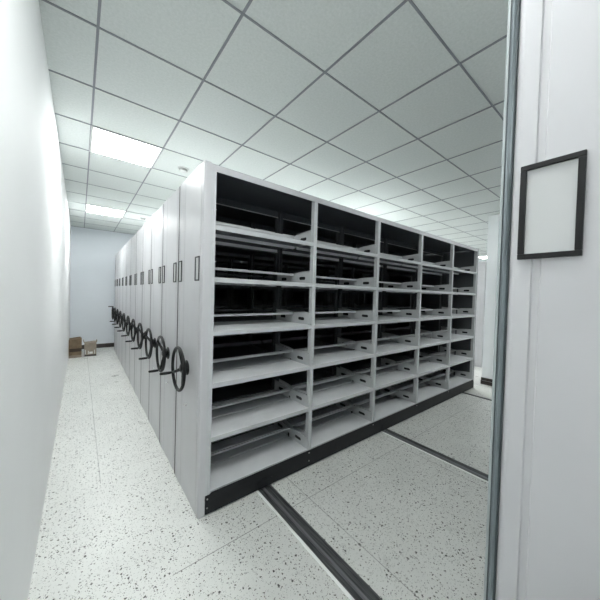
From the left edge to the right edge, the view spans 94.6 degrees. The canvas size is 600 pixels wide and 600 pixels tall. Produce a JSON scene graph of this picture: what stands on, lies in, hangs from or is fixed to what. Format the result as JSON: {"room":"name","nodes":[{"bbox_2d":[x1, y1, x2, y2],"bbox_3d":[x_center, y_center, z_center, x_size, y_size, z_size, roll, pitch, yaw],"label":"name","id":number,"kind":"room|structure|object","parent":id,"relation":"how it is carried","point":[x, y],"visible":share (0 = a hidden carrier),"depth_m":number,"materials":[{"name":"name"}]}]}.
{"room":"archive storage room","nodes":[
{"label":"archive storage room","id":0,"kind":"room"},
{"bbox_2d":[0,0,70,599],"bbox_3d":[-1.814,-0.093,1.901,0.120,3.164,12.050,1,1,-38],"label":"wall","id":1,"kind":"structure","parent":0,"point":[35,224],"depth_m":1.23,"materials":[{"name":"white paint"}]},
{"bbox_2d":[42,0,506,260],"bbox_3d":[3.370,-1.512,5.943,13.000,0.006,12.050,1,1,-38],"label":"ceiling grid","id":2,"kind":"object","parent":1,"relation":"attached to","point":[411,2],"depth_m":2.17,"materials":[{"name":"grey metal"}]},
{"bbox_2d":[70,226,133,344],"bbox_3d":[-0.444,-0.232,10.742,13.200,3.164,0.120,1,1,-38],"label":"wall","id":3,"kind":"structure","parent":0,"point":[93,251],"depth_m":6.93,"materials":[{"name":"paint"}]},
{"bbox_2d":[82,343,113,348],"bbox_3d":[-0.442,1.221,10.719,13.000,0.102,0.014,1,1,-38],"label":"baseboard","id":4,"kind":"structure","parent":3,"relation":"attached to","point":[103,345],"depth_m":7.10,"materials":[{"name":"black"}]},
{"bbox_2d":[28,347,491,599],"bbox_3d":[0.139,1.472,3.511,4.970,0.080,12.050,1,1,-38],"label":"floor","id":5,"kind":"structure","parent":0,"point":[118,522],"depth_m":1.85,"materials":[{"name":"tile"}]},
{"bbox_2d":[69,337,81,357],"bbox_3d":[-4.925,1.037,6.094,0.217,0.406,0.352,1,1,-38],"label":"cardboard box","id":6,"kind":"object","parent":5,"relation":"on","point":[75,344],"visible":1,"depth_m":5.97,"materials":[{"name":"brown cardboard"}]},
{"bbox_2d":[83,339,96,356],"bbox_3d":[-4.720,1.066,6.251,0.256,0.351,0.282,1,1,-38],"label":"cardboard box","id":7,"kind":"object","parent":5,"relation":"on","point":[89,346],"visible":1,"depth_m":6.15,"materials":[{"name":"beige cardboard"}]},
{"bbox_2d":[108,253,270,351],"bbox_3d":[-2.613,0.094,7.985,4.775,2.336,0.584,1,1,-38],"label":"shelving unit","id":8,"kind":"object","parent":5,"relation":"on","point":[243,294],"visible":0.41,"depth_m":6.78,"materials":[{"name":"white metal"}]},
{"bbox_2d":[110,251,281,357],"bbox_3d":[-2.257,0.113,7.527,4.775,2.336,0.584,1,1,-38],"label":"shelving unit","id":9,"kind":"object","parent":5,"relation":"on","point":[118,266],"visible":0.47,"depth_m":6.18,"materials":[{"name":"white metal"}]},
{"bbox_2d":[112,248,301,363],"bbox_3d":[-1.902,0.132,7.069,4.775,2.336,0.584,1,1,-38],"label":"shelving unit","id":10,"kind":"object","parent":5,"relation":"on","point":[295,295],"visible":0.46,"depth_m":5.78,"materials":[{"name":"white metal"}]},
{"bbox_2d":[114,243,301,370],"bbox_3d":[-1.547,0.151,6.611,4.775,2.336,0.584,1,1,-38],"label":"shelving unit","id":11,"kind":"object","parent":5,"relation":"on","point":[125,246],"visible":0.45,"depth_m":5.25,"materials":[{"name":"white metal"}]},
{"bbox_2d":[117,239,329,378],"bbox_3d":[-1.192,0.170,6.153,4.775,2.336,0.584,1,1,-38],"label":"shelving unit","id":12,"kind":"object","parent":5,"relation":"on","point":[128,271],"visible":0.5,"depth_m":4.87,"materials":[{"name":"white metal"}]},
{"bbox_2d":[121,233,345,388],"bbox_3d":[-0.836,0.189,5.695,4.775,2.336,0.584,1,1,-38],"label":"shelving unit","id":13,"kind":"object","parent":5,"relation":"on","point":[133,239],"visible":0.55,"depth_m":4.40,"materials":[{"name":"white metal"}]},
{"bbox_2d":[125,226,364,400],"bbox_3d":[-0.481,0.207,5.237,4.775,2.336,0.584,1,1,-38],"label":"shelving unit","id":14,"kind":"object","parent":5,"relation":"on","point":[139,236],"visible":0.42,"depth_m":3.95,"materials":[{"name":"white metal"}]},
{"bbox_2d":[131,217,378,417],"bbox_3d":[-0.125,0.226,4.779,4.775,2.336,0.584,1,1,-38],"label":"shelving unit","id":15,"kind":"object","parent":5,"relation":"on","point":[147,227],"visible":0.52,"depth_m":3.52,"materials":[{"name":"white metal"}]},
{"bbox_2d":[139,205,411,439],"bbox_3d":[0.230,0.245,4.321,4.775,2.336,0.584,1,1,-38],"label":"shelving unit","id":16,"kind":"object","parent":5,"relation":"on","point":[394,300],"visible":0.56,"depth_m":3.46,"materials":[{"name":"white metal"}]},
{"bbox_2d":[148,188,441,470],"bbox_3d":[0.585,0.264,3.862,4.775,2.336,0.584,1,1,-38],"label":"shelving unit","id":17,"kind":"object","parent":5,"relation":"on","point":[224,214],"visible":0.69,"depth_m":3.07,"materials":[{"name":"metal"}]},
{"bbox_2d":[159,160,478,518],"bbox_3d":[0.945,0.283,3.399,4.778,2.336,0.598,1,1,-38],"label":"shelving unit","id":18,"kind":"object","parent":5,"relation":"on","point":[211,477],"visible":1,"depth_m":2.52,"materials":[{"name":"metal"}]},
{"bbox_2d":[256,484,381,599],"bbox_3d":[-0.665,1.441,2.625,0.130,0.033,11.640,1,1,-38],"label":"rail","id":19,"kind":"object","parent":5,"relation":"on","point":[353,586],"visible":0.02,"depth_m":1.63,"materials":[{"name":"metal"}]},
{"bbox_2d":[381,429,488,482],"bbox_3d":[0.565,1.455,3.599,0.122,0.033,11.640,1,1,-38],"label":"rail","id":20,"kind":"object","parent":5,"relation":"on","point":[472,471],"visible":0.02,"depth_m":2.63,"materials":[{"name":"metal"}]},
{"bbox_2d":[463,392,491,400],"bbox_3d":[2.239,1.476,4.923,0.073,0.031,11.640,1,1,-38],"label":"rail","id":21,"kind":"object","parent":5,"relation":"on","point":[463,392],"visible":0.02,"depth_m":4.28,"materials":[{"name":"metal"}]},
{"bbox_2d":[483,0,599,599],"bbox_3d":[2.295,0.355,1.692,4.775,2.336,0.577,1,1,-38],"label":"shelving unit","id":22,"kind":"object","parent":5,"relation":"on","point":[543,524],"visible":1,"depth_m":0.46,"materials":[{"name":"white metal"}]},
{"bbox_2d":[39,0,507,261],"bbox_3d":[3.372,-1.553,5.942,13.000,0.080,12.050,1,1,-38],"label":"ceiling","id":23,"kind":"structure","parent":0,"point":[403,53],"depth_m":2.11,"materials":[{"name":"tile"}]},
{"bbox_2d":[85,204,125,217],"bbox_3d":[-3.696,-1.690,5.285,0.600,0.009,0.600,1,1,-38],"label":"recessed light","id":24,"kind":"object","parent":23,"relation":"in","point":[89,208],"visible":1,"depth_m":5.26,"materials":[{"name":"grey plastic"}]},
{"bbox_2d":[90,125,162,167],"bbox_3d":[-1.836,-1.592,2.933,0.600,0.009,0.600,1,1,-38],"label":"recessed light","id":25,"kind":"object","parent":23,"relation":"in","point":[106,143],"visible":1,"depth_m":2.90,"materials":[{"name":"grey plastic"}]},
{"bbox_2d":[178,166,188,172],"bbox_3d":[-1.400,-1.569,3.353,0.120,0.047,0.120,1,1,-38],"label":"smoke detector","id":26,"kind":"object","parent":23,"relation":"attached to","point":[182,169],"visible":1,"depth_m":3.32,"materials":[{"name":"grey plastic"}]},
{"bbox_2d":[465,385,491,399],"bbox_3d":[2.388,1.498,5.291,0.615,0.080,12.050,1,1,-38],"label":"floor","id":27,"kind":"structure","parent":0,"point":[480,391],"depth_m":4.49,"materials":[{"name":"white tile"}]},
{"bbox_2d":[474,366,491,388],"bbox_3d":[5.506,1.541,7.760,7.340,0.068,12.050,1,1,-38],"label":"floor","id":28,"kind":"structure","parent":0,"point":[477,370],"depth_m":5.35,"materials":[{"name":"white tile"}]},
{"bbox_2d":[474,262,486,366],"bbox_3d":[5.720,0.340,7.767,4.623,2.336,0.572,1,1,-38],"label":"shelving unit","id":29,"kind":"object","parent":28,"relation":"on","point":[480,313],"visible":0.12,"depth_m":6.16,"materials":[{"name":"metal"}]},
{"bbox_2d":[482,214,498,381],"bbox_3d":[3.676,0.019,4.890,0.500,3.004,0.520,1,1,-38],"label":"wall column","id":30,"kind":"structure","parent":0,"point":[493,220],"depth_m":4.87,"materials":[{"name":"paint"}]},
{"bbox_2d":[480,377,492,385],"bbox_3d":[3.636,1.454,4.918,0.528,0.117,0.548,1,1,-38],"label":"baseboard","id":31,"kind":"structure","parent":30,"relation":"attached to","point":[485,382],"depth_m":4.90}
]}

